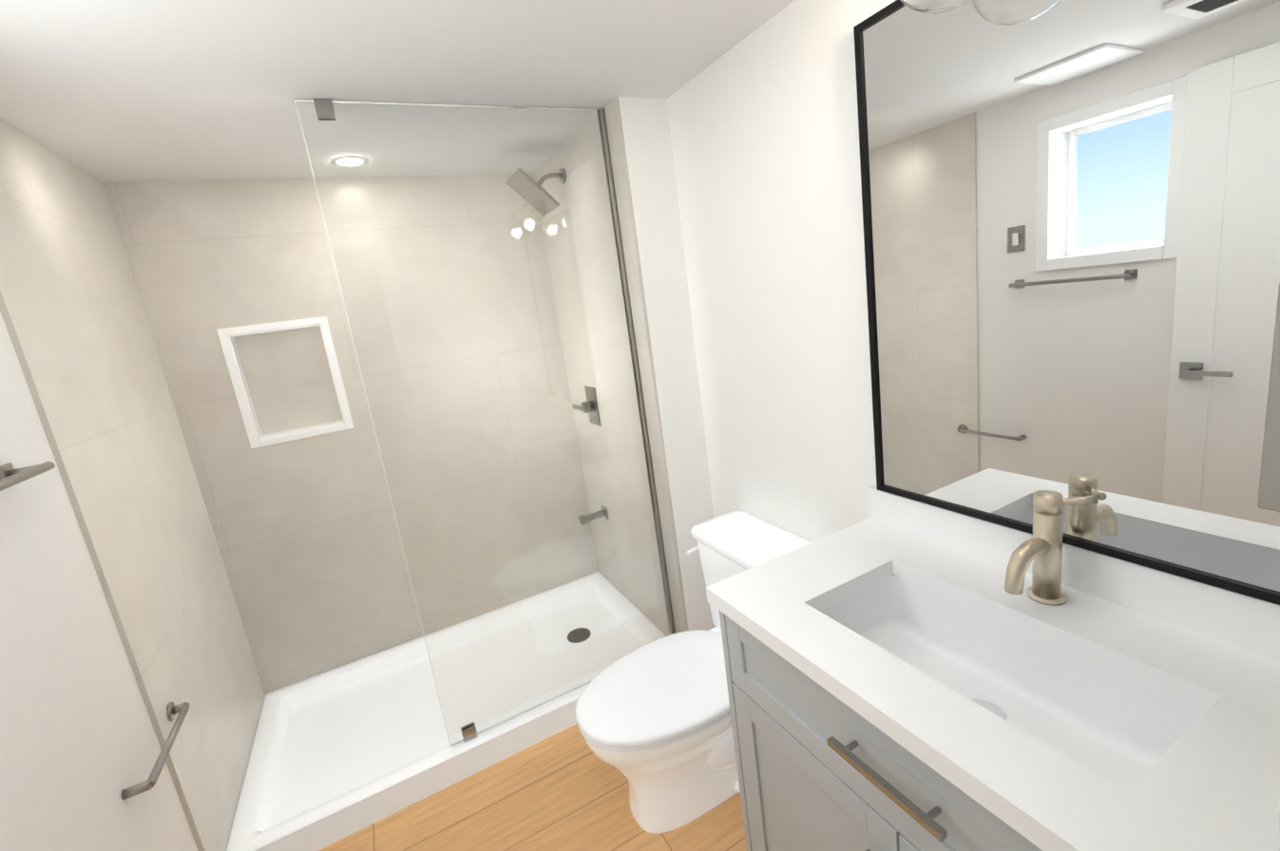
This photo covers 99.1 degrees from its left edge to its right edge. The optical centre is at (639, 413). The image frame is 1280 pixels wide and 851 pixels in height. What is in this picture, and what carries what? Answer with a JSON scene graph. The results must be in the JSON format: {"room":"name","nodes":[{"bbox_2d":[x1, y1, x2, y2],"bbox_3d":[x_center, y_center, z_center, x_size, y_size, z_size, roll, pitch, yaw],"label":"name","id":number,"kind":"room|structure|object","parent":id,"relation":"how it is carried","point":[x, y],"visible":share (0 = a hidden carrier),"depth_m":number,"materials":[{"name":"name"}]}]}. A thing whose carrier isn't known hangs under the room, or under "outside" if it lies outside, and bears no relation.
{"room":"bathroom","nodes":[
{"label":"bathroom","id":0,"kind":"room"},
{"bbox_2d":[0,311,198,850],"bbox_3d":[-0.945,0.500,0.365,0.220,2.170,4.190,-14,13,-25],"label":"wall","id":1,"kind":"structure","parent":0,"point":[80,750],"depth_m":1.14,"materials":[{"name":"white paint"}]},
{"bbox_2d":[0,461,55,491],"bbox_3d":[-1.136,0.139,0.915,0.068,0.040,0.460,-14,13,-25],"label":"towel bar","id":2,"kind":"object","parent":1,"relation":"attached to","point":[10,476],"visible":1,"depth_m":1.07,"materials":[{"name":"silver metal"}]},
{"bbox_2d":[0,117,265,850],"bbox_3d":[-1.530,0.298,1.731,0.012,2.170,0.940,-14,13,-25],"label":"wall tiles","id":3,"kind":"structure","parent":1,"relation":"attached to","point":[74,316],"depth_m":1.57,"materials":[{"name":"beige tile"}]},
{"bbox_2d":[121,702,189,800],"bbox_3d":[-1.200,0.827,1.369,0.056,0.048,0.335,-14,13,-25],"label":"grab bar","id":4,"kind":"object","parent":3,"relation":"attached to","point":[173,711],"visible":1,"depth_m":1.33,"materials":[{"name":"silver metal"}]},
{"bbox_2d":[103,172,599,695],"bbox_3d":[-0.975,0.046,2.578,2.022,2.170,0.140,-14,13,-25],"label":"wall tile","id":5,"kind":"structure","parent":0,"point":[311,549],"depth_m":2.38,"materials":[{"name":"beige tile"}]},
{"bbox_2d":[216,316,354,448],"bbox_3d":[-1.453,-0.136,2.270,0.376,0.481,0.098,-14,13,-25],"label":"trim","id":6,"kind":"structure","parent":5,"relation":"attached to","point":[257,438],"depth_m":2.22,"materials":[{"name":"white"}]},
{"bbox_2d":[0,0,793,182],"bbox_3d":[-0.261,-0.792,0.548,2.160,0.080,4.190,-14,13,-25],"label":"ceiling","id":7,"kind":"structure","parent":0,"point":[133,90],"depth_m":1.39,"materials":[{"name":"white paint"}]},
{"bbox_2d":[330,154,368,167],"bbox_3d":[-1.082,-0.941,2.036,0.130,0.007,0.130,-14,13,-25],"label":"recessed light","id":8,"kind":"object","parent":7,"relation":"in","point":[348,160],"depth_m":2.02,"materials":[{"name":"white"}]},
{"bbox_2d":[318,724,746,850],"bbox_3d":[0.040,1.376,0.997,2.160,0.050,4.190,-14,13,-25],"label":"floor","id":9,"kind":"structure","parent":0,"point":[566,790],"depth_m":1.71,"materials":[{"name":"brown wood"}]},
{"bbox_2d":[226,572,663,850],"bbox_3d":[-0.707,1.131,2.294,1.562,0.105,0.858,-14,13,-25],"label":"pan","id":10,"kind":"object","parent":9,"relation":"on","point":[343,752],"visible":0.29,"depth_m":2.14,"materials":[{"name":"white plastic"}]},
{"bbox_2d":[294,98,675,747],"bbox_3d":[-0.392,0.056,1.878,0.915,2.062,0.028,-14,13,-25],"label":"glass panel","id":11,"kind":"object","parent":10,"relation":"on","point":[325,112],"visible":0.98,"depth_m":1.88,"materials":[{"name":"clear glass"}]},
{"bbox_2d":[574,511,812,834],"bbox_3d":[0.173,0.808,1.698,0.780,0.736,0.484,-14,13,-25],"label":"toilet","id":12,"kind":"object","parent":9,"relation":"on","point":[654,721],"visible":0.44,"depth_m":1.61,"materials":[{"name":"white ceramic"}]},
{"bbox_2d":[706,485,1279,850],"bbox_3d":[0.635,0.768,0.996,0.552,0.970,0.902,-14,13,-25],"label":"bathroom vanity","id":13,"kind":"object","parent":9,"relation":"on","point":[903,674],"visible":1,"depth_m":0.90,"materials":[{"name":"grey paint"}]},
{"bbox_2d":[1004,490,1098,605],"bbox_3d":[0.714,0.249,0.961,0.173,0.200,0.084,-14,13,-25],"label":"faucet","id":14,"kind":"object","parent":13,"relation":"on","point":[1041,550],"visible":1,"depth_m":0.96,"materials":[{"name":"beige metal"}]},
{"bbox_2d":[618,0,896,630],"bbox_3d":[0.434,0.046,1.632,0.302,2.170,2.860,-14,13,-25],"label":"wall","id":15,"kind":"structure","parent":0,"point":[743,162],"depth_m":1.64,"materials":[{"name":"white paint"}]},
{"bbox_2d":[534,96,688,633],"bbox_3d":[-0.145,-0.034,2.409,0.012,2.170,0.940,-14,13,-25],"label":"wall tile","id":16,"kind":"structure","parent":15,"relation":"attached to","point":[621,181],"depth_m":2.27,"materials":[{"name":"beige tile"}]},
{"bbox_2d":[506,168,566,215],"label":"shower head","id":17,"kind":"object","parent":16,"relation":"attached to","point":[520,183],"depth_m":2.22,"materials":[{"name":"silver metal"}]},
{"bbox_2d":[572,385,600,426],"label":"shower valve","id":18,"kind":"object","parent":16,"relation":"attached to","point":[589,395],"depth_m":2.51,"materials":[{"name":"silver metal"}]},
{"bbox_2d":[578,505,608,525],"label":"tub spout","id":19,"kind":"object","parent":16,"relation":"attached to","point":[602,513],"depth_m":2.66,"materials":[{"name":"silver metal"}]},
{"bbox_2d":[853,0,1279,605],"bbox_3d":[0.716,-0.273,0.932,0.030,1.045,0.775,-14,13,-25],"label":"mirror","id":20,"kind":"object","parent":15,"relation":"attached to","point":[1072,228],"visible":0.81,"depth_m":0.90,"materials":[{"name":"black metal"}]},
{"bbox_3d":[0.261,0.376,0.158,1.772,2.170,0.120,-14,13,-25],"label":"wall","id":21,"kind":"structure","parent":0,"visible":0},
{"bbox_2d":[1257,284,1279,512],"bbox_3d":[0.319,-0.005,0.238,0.024,0.110,0.057,-14,13,-25],"label":"hook","id":22,"kind":"object","parent":21,"relation":"attached to","point":[1269,494],"visible":1,"depth_m":0.26,"materials":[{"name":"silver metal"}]},
{"bbox_2d":[1274,805,1279,850],"bbox_3d":[-0.081,0.486,0.000,0.915,2.110,0.130,-14,13,-25],"label":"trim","id":23,"kind":"structure","parent":21,"relation":"attached to","point":[1277,844],"depth_m":0.17,"materials":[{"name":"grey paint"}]},
{"bbox_3d":[0.593,-0.837,0.761,0.157,0.121,0.316,-14,13,-25],"label":"sconce","id":24,"kind":"object","parent":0,"visible":0},
{"bbox_2d":[899,0,970,13],"bbox_3d":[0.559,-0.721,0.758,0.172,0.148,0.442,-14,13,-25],"label":"globe shade","id":25,"kind":"object","parent":24,"relation":"attached to","point":[931,6],"visible":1,"depth_m":0.90,"materials":[{"name":"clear glass"}]}
]}

